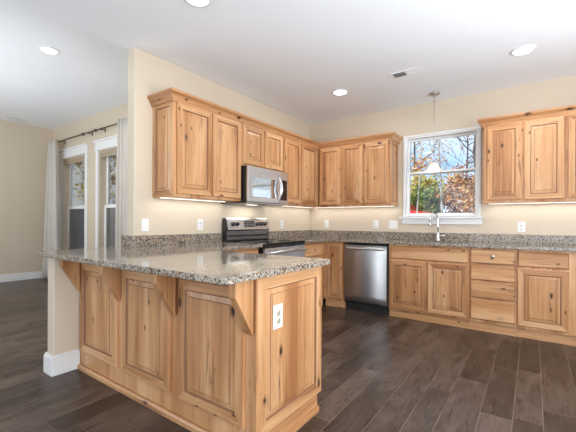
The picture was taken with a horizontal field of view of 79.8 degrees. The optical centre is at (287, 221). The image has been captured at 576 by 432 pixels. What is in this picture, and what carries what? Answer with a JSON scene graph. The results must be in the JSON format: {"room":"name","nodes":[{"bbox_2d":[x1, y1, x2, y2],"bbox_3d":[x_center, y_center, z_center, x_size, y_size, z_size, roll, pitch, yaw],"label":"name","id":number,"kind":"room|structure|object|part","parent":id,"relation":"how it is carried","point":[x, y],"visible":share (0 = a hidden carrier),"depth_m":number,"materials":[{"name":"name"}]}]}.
{"room":"kitchen","nodes":[
{"label":"kitchen","id":0,"kind":"room"},
{"bbox_2d":[0,119,52,274],"bbox_3d":[-6.815,-0.385,4.316,0.150,3.000,7.050,0,0,35],"label":"wall","id":1,"kind":"structure","parent":0,"point":[23,147],"depth_m":6.61,"materials":[{"name":"beige paint"}]},
{"bbox_2d":[0,271,41,282],"bbox_3d":[-6.755,1.045,4.268,0.016,0.140,6.750,0,0,35],"label":"baseboard","id":2,"kind":"structure","parent":1,"relation":"attached to","point":[38,274],"depth_m":6.58,"materials":[{"name":"white paint"}]},
{"bbox_2d":[53,103,127,249],"bbox_3d":[-2.742,-0.365,5.623,4.975,3.000,0.200,0,0,35],"label":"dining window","id":3,"kind":"structure","parent":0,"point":[108,117],"depth_m":6.09,"materials":[{"name":"beige paint"}]},
{"bbox_2d":[62,154,84,249],"bbox_3d":[-3.990,-0.261,6.540,0.980,1.946,0.150,0,0,35],"label":"window","id":4,"kind":"structure","parent":3,"relation":"attached to","point":[73,175],"depth_m":6.73,"materials":[{"name":"beige paint"}]},
{"bbox_3d":[-3.978,0.195,6.559,0.920,0.974,0.030,0,0,35],"label":"sash","id":5,"kind":"part","parent":4,"relation":"part of","materials":[{"name":"white plastic"}]},
{"bbox_3d":[-3.954,-0.727,6.588,0.920,0.954,0.030,0,0,35],"label":"sash","id":6,"kind":"part","parent":4,"relation":"part of","materials":[{"name":"white plastic"}]},
{"bbox_3d":[-3.979,0.195,6.558,0.828,0.876,0.004,0,0,35],"label":"pane","id":7,"kind":"part","parent":4,"relation":"part of","materials":[{"name":"clear glass"}]},
{"bbox_3d":[-3.954,-0.727,6.587,0.828,0.856,0.004,0,0,35],"label":"pane","id":8,"kind":"part","parent":4,"relation":"part of","materials":[{"name":"clear glass"}]},
{"bbox_2d":[64,156,84,164],"bbox_3d":[-4.013,-1.152,6.501,0.910,0.097,0.030,0,0,35],"label":"roman shade","id":9,"kind":"object","parent":3,"relation":"attached to","point":[82,158],"visible":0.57,"depth_m":6.50,"materials":[{"name":"fabric"}]},
{"bbox_2d":[58,123,116,143],"bbox_3d":[-3.425,-1.538,5.980,2.520,0.070,0.116,0,0,35],"label":"curtain rod","id":10,"kind":"object","parent":3,"relation":"attached to","point":[95,130],"visible":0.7,"depth_m":5.99,"materials":[{"name":"brown metal"}]},
{"bbox_2d":[42,139,60,278],"bbox_3d":[-4.528,-0.226,6.619,0.726,2.666,0.161,0,0,35],"label":"curtain","id":11,"kind":"object","parent":10,"relation":"hanging from","point":[52,218],"visible":0.84,"depth_m":6.57,"materials":[{"name":"fabric"}]},
{"bbox_2d":[115,116,127,246],"bbox_3d":[-2.409,-0.216,5.113,0.526,2.665,0.116,0,0,35],"label":"curtain","id":12,"kind":"object","parent":10,"relation":"hanging from","point":[122,123],"visible":0.44,"depth_m":5.16,"materials":[{"name":"fabric"}]},
{"bbox_2d":[99,147,116,246],"bbox_3d":[-2.816,-0.255,5.706,0.980,1.946,0.150,0,0,35],"label":"window","id":13,"kind":"structure","parent":3,"relation":"attached to","point":[107,165],"depth_m":5.94,"materials":[{"name":"beige paint"}]},
{"bbox_3d":[-2.805,0.201,5.725,0.920,0.974,0.030,0,0,35],"label":"sash","id":14,"kind":"part","parent":13,"relation":"part of","materials":[{"name":"white plastic"}]},
{"bbox_3d":[-2.780,-0.721,5.753,0.920,0.954,0.030,0,0,35],"label":"sash","id":15,"kind":"part","parent":13,"relation":"part of","materials":[{"name":"white plastic"}]},
{"bbox_3d":[-2.805,0.201,5.724,0.828,0.876,0.004,0,0,35],"label":"pane","id":16,"kind":"part","parent":13,"relation":"part of","materials":[{"name":"clear glass"}]},
{"bbox_3d":[-2.780,-0.721,5.753,0.828,0.856,0.004,0,0,35],"label":"pane","id":17,"kind":"part","parent":13,"relation":"part of","materials":[{"name":"clear glass"}]},
{"bbox_2d":[101,148,116,156],"bbox_3d":[-2.839,-1.146,5.667,0.910,0.097,0.030,0,0,35],"label":"roman shade","id":18,"kind":"object","parent":3,"relation":"attached to","point":[113,151],"visible":0.56,"depth_m":5.76,"materials":[{"name":"fabric"}]},
{"bbox_2d":[48,47,310,355],"bbox_3d":[-0.729,-0.205,4.057,0.123,2.700,3.620,0,0,35],"label":"wall","id":19,"kind":"structure","parent":0,"point":[148,74],"depth_m":3.22,"materials":[{"name":"beige paint"}]},
{"bbox_2d":[43,349,79,376],"bbox_3d":[-1.603,1.066,2.828,0.149,0.150,0.648,0,0,35],"label":"baseboard","id":20,"kind":"structure","parent":19,"relation":"attached to","point":[55,365],"depth_m":2.58,"materials":[{"name":"white paint"}]},
{"bbox_2d":[141,219,148,230],"bbox_3d":[-1.304,0.030,3.149,0.009,0.115,0.072,0,0,35],"label":"wall switch","id":21,"kind":"object","parent":19,"relation":"attached to","point":[145,222],"visible":1,"depth_m":3.15,"materials":[{"name":"white plastic"}]},
{"bbox_2d":[121,233,220,246],"bbox_3d":[-1.140,0.177,3.523,0.195,0.100,1.059,0,0,35],"label":"backsplash","id":22,"kind":"structure","parent":19,"relation":"attached to","point":[173,239],"depth_m":3.32,"materials":[{"name":"stone"}]},
{"bbox_2d":[152,101,240,201],"bbox_3d":[-0.878,-0.648,3.463,0.329,0.865,0.860,0,0,35],"label":"upper cabinet","id":23,"kind":"object","parent":19,"relation":"attached to","point":[197,152],"depth_m":3.21,"materials":[{"name":"brown wood"}]},
{"bbox_3d":[-1.133,-0.652,3.123,0.306,0.854,0.012,0,0,35],"label":"panel","id":24,"kind":"part","parent":23,"relation":"part of","materials":[{"name":"brown wood"}]},
{"bbox_3d":[-0.939,-0.218,3.510,0.015,0.004,0.815,0,0,35],"label":"light strip","id":25,"kind":"part","parent":23,"relation":"part of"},
{"bbox_3d":[-0.866,-0.654,3.213,0.020,0.812,0.406,0,0,35],"label":"door","id":26,"kind":"part","parent":23,"relation":"part of","materials":[{"name":"brown wood"}]},
{"bbox_3d":[-0.625,-0.653,3.551,0.020,0.812,0.397,0,0,35],"label":"door","id":27,"kind":"part","parent":23,"relation":"part of","materials":[{"name":"brown wood"}]},
{"bbox_2d":[197,219,202,229],"bbox_3d":[-0.933,0.032,3.670,0.009,0.115,0.072,0,0,35],"label":"wall outlet","id":28,"kind":"object","parent":19,"relation":"attached to","point":[199,221],"visible":1,"depth_m":3.66,"materials":[{"name":"white plastic"}]},
{"bbox_2d":[241,124,282,171],"bbox_3d":[-0.407,-0.843,4.125,0.329,0.470,0.760,0,0,35],"label":"upper cabinet","id":29,"kind":"object","parent":19,"relation":"attached to","point":[259,148],"visible":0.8,"depth_m":3.98,"materials":[{"name":"brown wood"}]},
{"bbox_3d":[-0.387,-0.845,3.886,0.020,0.427,0.350,0,0,35],"label":"door","id":30,"kind":"part","parent":29,"relation":"part of","materials":[{"name":"brown wood"}]},
{"bbox_2d":[221,165,287,205],"bbox_3d":[-0.353,-0.399,4.079,0.472,0.408,0.742,0,0,35],"label":"microwave","id":31,"kind":"object","parent":29,"relation":"attached to","point":[259,186],"visible":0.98,"depth_m":3.90,"materials":[{"name":"silver metal"}]},
{"bbox_3d":[-0.271,-0.408,3.923,0.025,0.385,0.574,0,0,35],"label":"door","id":32,"kind":"part","parent":31,"relation":"part of","materials":[{"name":"metal"}]},
{"bbox_3d":[-0.088,-0.394,4.105,0.069,0.315,0.034,0,0,35],"label":"handle","id":33,"kind":"part","parent":31,"relation":"part of","materials":[{"name":"silver metal"}]},
{"bbox_3d":[-0.058,-0.407,4.224,0.023,0.385,0.156,0,0,35],"label":"control panel","id":34,"kind":"part","parent":31,"relation":"part of","materials":[{"name":"metal"}]},
{"bbox_3d":[-0.171,-0.844,4.190,0.020,0.427,0.344,0,0,35],"label":"door","id":35,"kind":"part","parent":29,"relation":"part of","materials":[{"name":"brown wood"}]},
{"bbox_2d":[280,220,283,228],"bbox_3d":[-0.083,0.042,4.867,0.009,0.115,0.072,0,0,35],"label":"wall outlet","id":36,"kind":"object","parent":19,"relation":"attached to","point":[281,221],"visible":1,"depth_m":4.86,"materials":[{"name":"white plastic"}]},
{"bbox_2d":[269,230,310,238],"bbox_3d":[0.031,0.183,5.019,0.019,0.100,1.167,0,0,35],"label":"backsplash","id":37,"kind":"structure","parent":19,"relation":"attached to","point":[296,233],"depth_m":4.99,"materials":[{"name":"stone"}]},
{"bbox_2d":[282,138,326,207],"bbox_3d":[0.157,-0.645,4.919,0.329,0.860,1.186,0,0,35],"label":"upper cabinet","id":38,"kind":"object","parent":19,"relation":"attached to","point":[300,161],"visible":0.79,"depth_m":4.69,"materials":[{"name":"brown wood"}]},
{"bbox_2d":[147,87,402,149],"bbox_3d":[-0.024,-1.102,4.162,3.205,0.087,1.067,0,0,-31],"label":"crown molding","id":39,"kind":"structure","parent":38,"relation":"attached to","point":[170,94],"depth_m":3.82,"materials":[{"name":"brown wood"}]},
{"bbox_3d":[0.059,-0.650,4.514,0.020,0.812,0.379,0,0,35],"label":"door","id":40,"kind":"part","parent":38,"relation":"part of","materials":[{"name":"brown wood"}]},
{"bbox_3d":[0.298,-0.649,4.851,0.020,0.812,0.402,0,0,35],"label":"door","id":41,"kind":"part","parent":38,"relation":"part of","materials":[{"name":"brown wood"}]},
{"bbox_2d":[0,0,575,128],"bbox_3d":[-1.720,-1.770,1.774,11.390,0.420,8.800,0,0,35],"label":"ceiling","id":42,"kind":"structure","parent":0,"point":[289,57],"depth_m":3.21,"materials":[{"name":"paint"}]},
{"bbox_2d":[6,116,26,120],"bbox_3d":[-4.946,-1.872,6.287,0.100,0.006,0.280,0,0,35],"label":"ceiling vent","id":43,"kind":"object","parent":42,"relation":"in","point":[8,116],"visible":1,"depth_m":6.27,"materials":[{"name":"white paint"}]},
{"bbox_2d":[38,45,59,54],"bbox_3d":[-2.598,-1.858,3.746,0.196,0.012,0.196,0,0,35],"label":"recessed light","id":44,"kind":"object","parent":42,"relation":"in","point":[46,49],"visible":1,"depth_m":3.74,"materials":[{"name":"white paint"}]},
{"bbox_2d":[185,0,211,7],"bbox_3d":[-0.629,-1.548,2.396,0.196,0.012,0.196,0,0,35],"label":"recessed light","id":45,"kind":"object","parent":42,"relation":"in","point":[196,3],"visible":1,"depth_m":2.44,"materials":[{"name":"white paint"}]},
{"bbox_2d":[332,89,347,95],"bbox_3d":[0.622,-1.542,4.121,0.196,0.012,0.196,0,0,35],"label":"recessed light","id":46,"kind":"object","parent":42,"relation":"in","point":[338,92],"visible":1,"depth_m":4.11,"materials":[{"name":"white paint"}]},
{"bbox_2d":[390,67,422,78],"bbox_3d":[1.232,-1.541,3.582,0.300,0.006,0.150,0,0,35],"label":"ceiling vent","id":47,"kind":"object","parent":42,"relation":"in","point":[417,70],"visible":1,"depth_m":3.58,"materials":[{"name":"white paint"}]},
{"bbox_2d":[426,92,441,171],"bbox_3d":[1.760,-1.074,4.156,0.184,0.934,0.184,0,0,35],"label":"pendant lamp","id":48,"kind":"object","parent":42,"relation":"hanging from","point":[433,167],"visible":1,"depth_m":4.12,"materials":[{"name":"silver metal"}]},
{"bbox_3d":[1.758,-0.656,4.156,0.184,0.098,0.184,0,0,35],"label":"lamp shade","id":49,"kind":"part","parent":48,"relation":"part of","materials":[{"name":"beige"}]},
{"bbox_2d":[510,45,535,55],"bbox_3d":[2.112,-1.534,3.097,0.196,0.012,0.196,0,0,35],"label":"recessed light","id":50,"kind":"object","parent":42,"relation":"in","point":[525,49],"visible":1,"depth_m":3.09,"materials":[{"name":"white paint"}]},
{"bbox_2d":[0,278,575,431],"bbox_3d":[-1.735,1.200,1.774,11.390,0.120,8.800,0,0,35],"label":"floor","id":51,"kind":"structure","parent":0,"point":[380,372],"depth_m":2.44,"materials":[{"name":"brown wood"}]},
{"bbox_2d":[60,260,321,431],"bbox_3d":[-0.744,0.704,2.352,1.832,0.883,0.752,0,0,35],"label":"base cabinet","id":52,"kind":"object","parent":51,"relation":"on","point":[201,356],"visible":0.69,"depth_m":1.93,"materials":[{"name":"brown wood"}]},
{"bbox_3d":[-1.377,0.652,2.504,0.523,0.680,0.018,0,0,35],"label":"panel","id":53,"kind":"part","parent":52,"relation":"part of","materials":[{"name":"brown wood"}]},
{"bbox_3d":[-0.900,0.659,2.165,0.523,0.681,0.018,0,0,35],"label":"panel","id":54,"kind":"part","parent":52,"relation":"part of","materials":[{"name":"brown wood"}]},
{"bbox_2d":[34,242,329,284],"bbox_3d":[-0.584,0.246,2.711,2.043,0.032,1.737,0,0,35],"label":"countertop","id":55,"kind":"structure","parent":52,"relation":"on","point":[209,262],"depth_m":2.04,"materials":[{"name":"stone"}]},
{"bbox_3d":[-0.726,1.127,2.380,1.832,0.036,0.582,0,0,35],"label":"shoe molding","id":56,"kind":"part","parent":52,"relation":"part of","materials":[{"name":"brown wood"}]},
{"bbox_3d":[-0.416,0.666,1.821,0.502,0.682,0.018,0,0,35],"label":"panel","id":57,"kind":"part","parent":52,"relation":"part of","materials":[{"name":"brown wood"}]},
{"bbox_3d":[-0.166,0.692,1.649,0.043,0.853,0.008,0,0,35],"label":"corner post","id":58,"kind":"part","parent":52,"relation":"part of","materials":[{"name":"brown wood"}]},
{"bbox_2d":[273,303,282,329],"bbox_3d":[-0.051,0.485,1.760,0.009,0.122,0.078,0,0,35],"label":"wall outlet","id":59,"kind":"object","parent":52,"relation":"attached to","point":[277,309],"visible":1,"depth_m":1.75,"materials":[{"name":"white plastic"}]},
{"bbox_3d":[0.025,0.657,1.893,0.020,0.783,0.610,0,0,35],"label":"panel","id":60,"kind":"part","parent":52,"relation":"part of","materials":[{"name":"brown wood"}]},
{"bbox_2d":[225,248,257,253],"bbox_3d":[-0.759,0.704,3.416,0.585,0.883,0.785,0,0,35],"label":"base cabinet","id":61,"kind":"object","parent":51,"relation":"on","point":[249,250],"visible":0.02,"depth_m":3.42,"materials":[{"name":"brown wood"}]},
{"bbox_3d":[-0.418,0.361,3.405,0.020,0.152,0.370,0,0,35],"label":"drawer","id":62,"kind":"part","parent":61,"relation":"part of","materials":[{"name":"brown wood"}]},
{"bbox_2d":[222,218,306,256],"bbox_3d":[-0.246,0.554,4.017,0.684,1.188,0.769,0,0,35],"label":"range","id":63,"kind":"object","parent":51,"relation":"on","point":[236,230],"visible":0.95,"depth_m":4.00,"materials":[{"name":"silver metal"}]},
{"bbox_3d":[-0.481,0.026,4.195,0.060,0.136,0.739,0,0,35],"label":"control panel","id":64,"kind":"part","parent":63,"relation":"part of","materials":[{"name":"metal"}]},
{"bbox_2d":[226,239,305,244],"bbox_3d":[-0.243,0.235,4.017,0.575,0.019,0.769,0,0,35],"label":"cooktop","id":65,"kind":"object","parent":63,"relation":"in","point":[254,241],"depth_m":3.91,"materials":[{"name":"black glass"}]},
{"bbox_2d":[263,245,304,256],"bbox_3d":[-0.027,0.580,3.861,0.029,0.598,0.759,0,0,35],"label":"oven","id":66,"kind":"object","parent":63,"relation":"in","point":[266,249],"depth_m":3.83,"materials":[{"name":"silver metal"}]},
{"bbox_3d":[0.009,0.328,3.837,0.062,0.037,0.697,0,0,35],"label":"door handle","id":67,"kind":"part","parent":63,"relation":"part of","materials":[{"name":"metal"}]},
{"bbox_2d":[305,242,324,304],"bbox_3d":[0.118,0.708,4.623,0.616,0.883,0.620,0,0,35],"label":"base cabinet","id":68,"kind":"object","parent":51,"relation":"on","point":[316,249],"visible":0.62,"depth_m":4.56,"materials":[{"name":"brown wood"}]},
{"bbox_3d":[0.319,0.369,4.442,0.020,0.162,0.455,0,0,35],"label":"drawer","id":69,"kind":"part","parent":68,"relation":"part of","materials":[{"name":"brown wood"}]},
{"bbox_2d":[325,241,349,307],"bbox_3d":[0.771,0.711,4.841,0.295,0.883,0.550,0,0,35],"label":"base cabinet","id":70,"kind":"object","parent":51,"relation":"on","point":[334,251],"visible":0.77,"depth_m":4.61,"materials":[{"name":"brown wood"}]},
{"bbox_3d":[0.625,0.659,4.620,0.210,0.735,0.020,0,0,35],"label":"door","id":71,"kind":"part","parent":70,"relation":"part of","materials":[{"name":"brown wood"}]},
{"bbox_2d":[344,242,388,314],"bbox_3d":[1.117,0.719,4.559,0.568,0.870,0.610,0,0,35],"label":"dishwasher","id":72,"kind":"object","parent":51,"relation":"on","point":[366,265],"visible":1,"depth_m":4.34,"materials":[{"name":"silver metal"}]},
{"bbox_3d":[0.958,0.342,4.333,0.506,0.024,0.056,0,0,35],"label":"handle","id":73,"kind":"part","parent":72,"relation":"part of","materials":[{"name":"metal"}]},
{"bbox_3d":[1.008,1.094,4.408,0.568,0.120,0.040,0,0,35],"label":"kick plate","id":74,"kind":"part","parent":72,"relation":"part of","materials":[{"name":"black"}]},
{"bbox_2d":[389,244,469,328],"bbox_3d":[1.735,0.716,4.156,0.878,0.883,0.550,0,0,35],"label":"base cabinet","id":75,"kind":"object","parent":51,"relation":"on","point":[431,284],"visible":0.9,"depth_m":3.91,"materials":[{"name":"brown wood"}]},
{"bbox_3d":[1.413,0.749,4.060,0.418,0.570,0.020,0,0,35],"label":"door","id":76,"kind":"part","parent":75,"relation":"part of","materials":[{"name":"brown wood"}]},
{"bbox_3d":[1.588,0.371,3.937,0.842,0.148,0.020,0,0,35],"label":"drawer","id":77,"kind":"part","parent":75,"relation":"part of","materials":[{"name":"brown wood"}]},
{"bbox_3d":[1.762,0.751,3.812,0.410,0.570,0.020,0,0,35],"label":"door","id":78,"kind":"part","parent":75,"relation":"part of","materials":[{"name":"brown wood"}]},
{"bbox_2d":[469,247,516,335],"bbox_3d":[2.255,0.719,3.768,0.419,0.883,0.581,0,0,35],"label":"base cabinet","id":79,"kind":"object","parent":51,"relation":"on","point":[493,271],"visible":0.97,"depth_m":3.55,"materials":[{"name":"brown wood"}]},
{"bbox_3d":[2.108,0.922,3.565,0.398,0.215,0.020,0,0,35],"label":"drawer","id":80,"kind":"part","parent":79,"relation":"part of","materials":[{"name":"brown wood"}]},
{"bbox_3d":[2.110,0.714,3.565,0.398,0.174,0.020,0,0,35],"label":"drawer","id":81,"kind":"part","parent":79,"relation":"part of","materials":[{"name":"brown wood"}]},
{"bbox_3d":[2.111,0.533,3.565,0.398,0.163,0.020,0,0,35],"label":"drawer","id":82,"kind":"part","parent":79,"relation":"part of","materials":[{"name":"brown wood"}]},
{"bbox_3d":[2.111,0.368,3.565,0.398,0.142,0.020,0,0,35],"label":"drawer","id":83,"kind":"part","parent":79,"relation":"part of","materials":[{"name":"brown wood"}]},
{"bbox_2d":[516,249,575,345],"bbox_3d":[2.621,0.720,3.527,0.454,0.883,0.550,0,0,35],"label":"base cabinet","id":84,"kind":"object","parent":51,"relation":"on","point":[546,280],"visible":0.93,"depth_m":3.30,"materials":[{"name":"brown wood"}]},
{"bbox_3d":[2.451,0.751,3.322,0.396,0.564,0.020,0,0,35],"label":"door","id":85,"kind":"part","parent":84,"relation":"part of","materials":[{"name":"brown wood"}]},
{"bbox_3d":[2.453,0.373,3.322,0.396,0.148,0.020,0,0,35],"label":"drawer","id":86,"kind":"part","parent":84,"relation":"part of","materials":[{"name":"brown wood"}]},
{"bbox_2d":[575,291,575,345],"bbox_3d":[3.086,0.723,3.196,0.684,0.883,0.550,0,0,35],"label":"base cabinet","id":87,"kind":"object","parent":51,"relation":"on","point":[575,291],"visible":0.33,"depth_m":3.19,"materials":[{"name":"brown wood"}]},
{"bbox_2d":[275,236,575,251],"bbox_3d":[1.612,0.257,3.895,3.899,0.032,1.167,0,0,35],"label":"countertop","id":88,"kind":"structure","parent":87,"relation":"on","point":[310,239],"depth_m":3.93,"materials":[{"name":"stone"}]},
{"bbox_2d":[428,213,444,240],"bbox_3d":[1.850,0.065,4.301,0.200,0.353,0.080,0,0,7],"label":"kitchen faucet","id":89,"kind":"object","parent":88,"relation":"on","point":[438,235],"visible":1,"depth_m":4.29,"materials":[{"name":"silver metal"}]},
{"bbox_3d":[1.821,0.014,4.299,0.133,0.253,0.021,0,0,-10],"label":"spout","id":90,"kind":"part","parent":89,"relation":"part of","materials":[{"name":"silver metal"}]},
{"bbox_2d":[435,232,440,240],"bbox_3d":[1.875,0.184,4.309,0.060,0.115,0.060,0,0,35],"label":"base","id":91,"kind":"object","parent":89,"relation":"attached to","point":[438,235],"depth_m":4.29,"materials":[{"name":"silver metal"}]},
{"bbox_2d":[310,75,575,235],"bbox_3d":[2.805,-0.187,3.858,6.115,2.700,0.150,0,0,35],"label":"wall","id":92,"kind":"structure","parent":0,"point":[461,112],"depth_m":4.26,"materials":[{"name":"beige paint"}]},
{"bbox_2d":[324,220,328,227],"bbox_3d":[0.596,0.037,5.330,0.072,0.115,0.009,0,0,35],"label":"wall outlet","id":93,"kind":"object","parent":92,"relation":"attached to","point":[326,223],"visible":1,"depth_m":5.33,"materials":[{"name":"white plastic"}]},
{"bbox_2d":[319,144,369,206],"bbox_3d":[0.821,-0.642,4.972,0.687,0.860,0.329,0,0,35],"label":"upper cabinet","id":94,"kind":"object","parent":92,"relation":"attached to","point":[341,169],"visible":0.86,"depth_m":4.82,"materials":[{"name":"brown wood"}]},
{"bbox_3d":[0.602,-0.647,4.938,0.329,0.812,0.020,0,0,35],"label":"door","id":95,"kind":"part","parent":94,"relation":"part of","materials":[{"name":"brown wood"}]},
{"bbox_3d":[0.876,-0.646,4.744,0.314,0.812,0.020,0,0,35],"label":"door","id":96,"kind":"part","parent":94,"relation":"part of","materials":[{"name":"brown wood"}]},
{"bbox_2d":[327,206,387,207],"bbox_3d":[0.917,-0.209,4.994,1.250,0.004,0.015,0,0,35],"label":"light strip","id":97,"kind":"object","parent":94,"relation":"attached to","point":[373,206],"visible":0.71,"depth_m":4.94,"materials":[{"name":"white"}]},
{"bbox_2d":[373,221,377,228],"bbox_3d":[1.242,0.043,4.870,0.072,0.115,0.009,0,0,35],"label":"wall outlet","id":98,"kind":"object","parent":92,"relation":"attached to","point":[375,223],"visible":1,"depth_m":4.87,"materials":[{"name":"white plastic"}]},
{"bbox_2d":[363,140,397,206],"bbox_3d":[1.254,-0.640,4.664,0.372,0.860,0.329,0,0,35],"label":"upper cabinet","id":99,"kind":"object","parent":92,"relation":"attached to","point":[380,183],"visible":0.93,"depth_m":4.53,"materials":[{"name":"brown wood"}]},
{"bbox_3d":[1.160,-0.644,4.541,0.336,0.812,0.020,0,0,35],"label":"door","id":100,"kind":"part","parent":99,"relation":"part of","materials":[{"name":"brown wood"}]},
{"bbox_3d":[1.408,-0.639,4.569,0.012,0.854,0.306,0,0,35],"label":"panel","id":101,"kind":"part","parent":99,"relation":"part of","materials":[{"name":"brown wood"}]},
{"bbox_2d":[389,221,397,228],"bbox_3d":[1.443,0.044,4.727,0.118,0.115,0.009,0,0,35],"label":"wall switch","id":102,"kind":"object","parent":92,"relation":"attached to","point":[392,224],"visible":1,"depth_m":4.72,"materials":[{"name":"white plastic"}]},
{"bbox_2d":[405,129,478,216],"bbox_3d":[1.976,-0.591,4.449,0.870,1.056,0.150,0,0,35],"label":"window","id":103,"kind":"structure","parent":92,"relation":"in","point":[408,173],"depth_m":4.46,"materials":[{"name":"white plastic"}]},
{"bbox_3d":[1.972,-0.371,4.444,0.838,0.583,0.030,0,0,35],"label":"sash","id":104,"kind":"part","parent":103,"relation":"part of","materials":[{"name":"white plastic"}]},
{"bbox_3d":[1.995,-0.862,4.473,0.838,0.483,0.030,0,0,35],"label":"sash","id":105,"kind":"part","parent":103,"relation":"part of","materials":[{"name":"white plastic"}]},
{"bbox_2d":[400,216,483,223],"bbox_3d":[1.930,-0.020,4.384,0.990,0.107,0.105,0,0,35],"label":"trim","id":106,"kind":"structure","parent":92,"relation":"attached to","point":[442,219],"depth_m":4.32,"materials":[{"name":"white paint"}]},
{"bbox_2d":[403,126,480,216],"bbox_3d":[1.928,-0.603,4.381,0.918,1.082,0.016,0,0,35],"label":"trim","id":107,"kind":"structure","parent":92,"relation":"attached to","point":[476,127],"depth_m":4.27,"materials":[{"name":"white paint"}]},
{"bbox_2d":[311,230,575,244],"bbox_3d":[1.953,0.193,4.357,3.879,0.100,0.019,0,0,35],"label":"backsplash","id":108,"kind":"structure","parent":92,"relation":"attached to","point":[467,237],"depth_m":4.24,"materials":[{"name":"stone"}]},
{"bbox_2d":[518,222,524,231],"bbox_3d":[2.631,0.062,3.883,0.072,0.115,0.009,0,0,35],"label":"wall outlet","id":109,"kind":"object","parent":92,"relation":"attached to","point":[521,225],"visible":1,"depth_m":3.88,"materials":[{"name":"white plastic"}]},
{"bbox_2d":[483,116,565,203],"bbox_3d":[2.548,-0.633,3.745,0.714,0.860,0.329,0,0,35],"label":"upper cabinet","id":110,"kind":"object","parent":92,"relation":"attached to","point":[524,162],"visible":0.98,"depth_m":3.59,"materials":[{"name":"brown wood"}]},
{"bbox_3d":[2.268,-0.635,3.958,0.012,0.854,0.306,0,0,35],"label":"panel","id":111,"kind":"part","parent":110,"relation":"part of","materials":[{"name":"brown wood"}]},
{"bbox_3d":[2.325,-0.639,3.713,0.317,0.812,0.020,0,0,35],"label":"door","id":112,"kind":"part","parent":110,"relation":"part of","materials":[{"name":"brown wood"}]},
{"bbox_3d":[2.606,-0.637,3.514,0.329,0.812,0.020,0,0,35],"label":"door","id":113,"kind":"part","parent":110,"relation":"part of","materials":[{"name":"brown wood"}]},
{"bbox_2d":[477,105,575,130],"bbox_3d":[2.822,-1.088,3.531,1.516,0.087,0.363,0,0,35],"label":"crown molding","id":114,"kind":"structure","parent":92,"relation":"attached to","point":[565,110],"depth_m":3.57,"materials":[{"name":"brown wood"}]},
{"bbox_2d":[565,115,575,201],"bbox_3d":[3.144,-0.630,3.321,0.744,0.860,0.329,0,0,35],"label":"upper cabinet","id":115,"kind":"object","parent":92,"relation":"attached to","point":[570,120],"visible":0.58,"depth_m":3.38,"materials":[{"name":"brown wood"}]},
{"bbox_2d":[508,202,573,203],"bbox_3d":[2.897,-0.199,3.587,1.410,0.004,0.015,0,0,35],"label":"light strip","id":116,"kind":"object","parent":115,"relation":"attached to","point":[553,202],"visible":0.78,"depth_m":3.64,"materials":[{"name":"white"}]},
{"bbox_3d":[2.897,-0.636,3.307,0.330,0.812,0.020,0,0,35],"label":"door","id":117,"kind":"part","parent":115,"relation":"part of","materials":[{"name":"brown wood"}]},
{"label":"outside","id":118,"kind":"structure","parent":0,"visible":0},
{"bbox_3d":[14.266,0.045,25.064,120.000,2.650,72.000,0,0,35],"label":"ground","id":119,"kind":"structure","parent":118,"visible":0},
{"bbox_2d":[416,142,421,212],"bbox_3d":[4.000,-4.072,11.201,3.143,9.662,2.888,0,0,-17],"label":"autumn tree","id":120,"kind":"object","parent":119,"relation":"on","point":[420,142],"visible":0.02,"depth_m":11.29,"materials":[{"name":"grey plant"}]},
{"bbox_2d":[410,203,430,212],"bbox_3d":[3.735,-0.132,13.533,4.092,1.448,1.800,0,0,35],"label":"car","id":121,"kind":"object","parent":119,"relation":"on","point":[413,208],"visible":0.03,"depth_m":12.55,"materials":[{"name":"red paint"}]},
{"bbox_2d":[410,148,432,182],"bbox_3d":[3.146,-2.678,10.438,2.531,7.163,2.959,0,0,2],"label":"autumn tree","id":122,"kind":"object","parent":119,"relation":"on","point":[418,162],"visible":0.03,"depth_m":10.07,"materials":[{"name":"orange plant"}]},
{"bbox_2d":[410,182,446,212],"bbox_3d":[5.579,-0.493,13.752,2.001,2.141,1.874,0,0,35],"label":"autumn tree","id":123,"kind":"object","parent":119,"relation":"on","point":[427,203],"visible":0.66,"depth_m":13.39,"materials":[{"name":"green plant"}]},
{"bbox_2d":[410,170,452,206],"bbox_3d":[5.992,-0.880,15.240,2.916,2.871,2.551,0,0,35],"label":"autumn tree","id":124,"kind":"object","parent":119,"relation":"on","point":[429,182],"visible":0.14,"depth_m":14.72,"materials":[{"name":"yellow plant"}]},
{"bbox_2d":[410,139,452,185],"bbox_3d":[6.776,-4.437,18.660,4.371,9.781,5.752,0,0,35],"label":"autumn tree","id":125,"kind":"object","parent":119,"relation":"on","point":[414,162],"visible":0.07,"depth_m":17.76,"materials":[{"name":"grey plant"}]},
{"bbox_2d":[422,139,442,212],"bbox_3d":[4.784,-3.659,10.454,3.292,8.882,3.438,0,0,-21],"label":"autumn tree","id":126,"kind":"object","parent":119,"relation":"on","point":[438,147],"visible":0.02,"depth_m":10.52,"materials":[{"name":"grey plant"}]},
{"bbox_2d":[422,135,474,212],"bbox_3d":[8.635,-4.060,16.839,5.663,9.008,6.122,0,0,41],"label":"autumn tree","id":127,"kind":"object","parent":119,"relation":"on","point":[468,143],"visible":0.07,"depth_m":17.23,"materials":[{"name":"grey plant"}]},
{"bbox_2d":[429,165,474,212],"bbox_3d":[6.427,-0.582,11.530,3.262,2.524,2.496,0,0,35],"label":"autumn tree","id":128,"kind":"object","parent":119,"relation":"on","point":[469,188],"visible":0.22,"depth_m":11.32,"materials":[{"name":"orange plant"}]},
{"bbox_2d":[435,153,474,212],"bbox_3d":[6.949,-1.042,13.515,2.802,3.236,2.060,0,0,-28],"label":"autumn tree","id":129,"kind":"object","parent":119,"relation":"on","point":[447,204],"visible":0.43,"depth_m":13.10,"materials":[{"name":"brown plant"}]},
{"bbox_2d":[458,135,475,174],"bbox_3d":[5.059,-3.953,9.846,5.076,9.567,3.932,0,0,-30],"label":"autumn tree","id":130,"kind":"object","parent":119,"relation":"on","point":[474,138],"visible":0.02,"depth_m":9.69,"materials":[{"name":"grey plant"}]}
]}

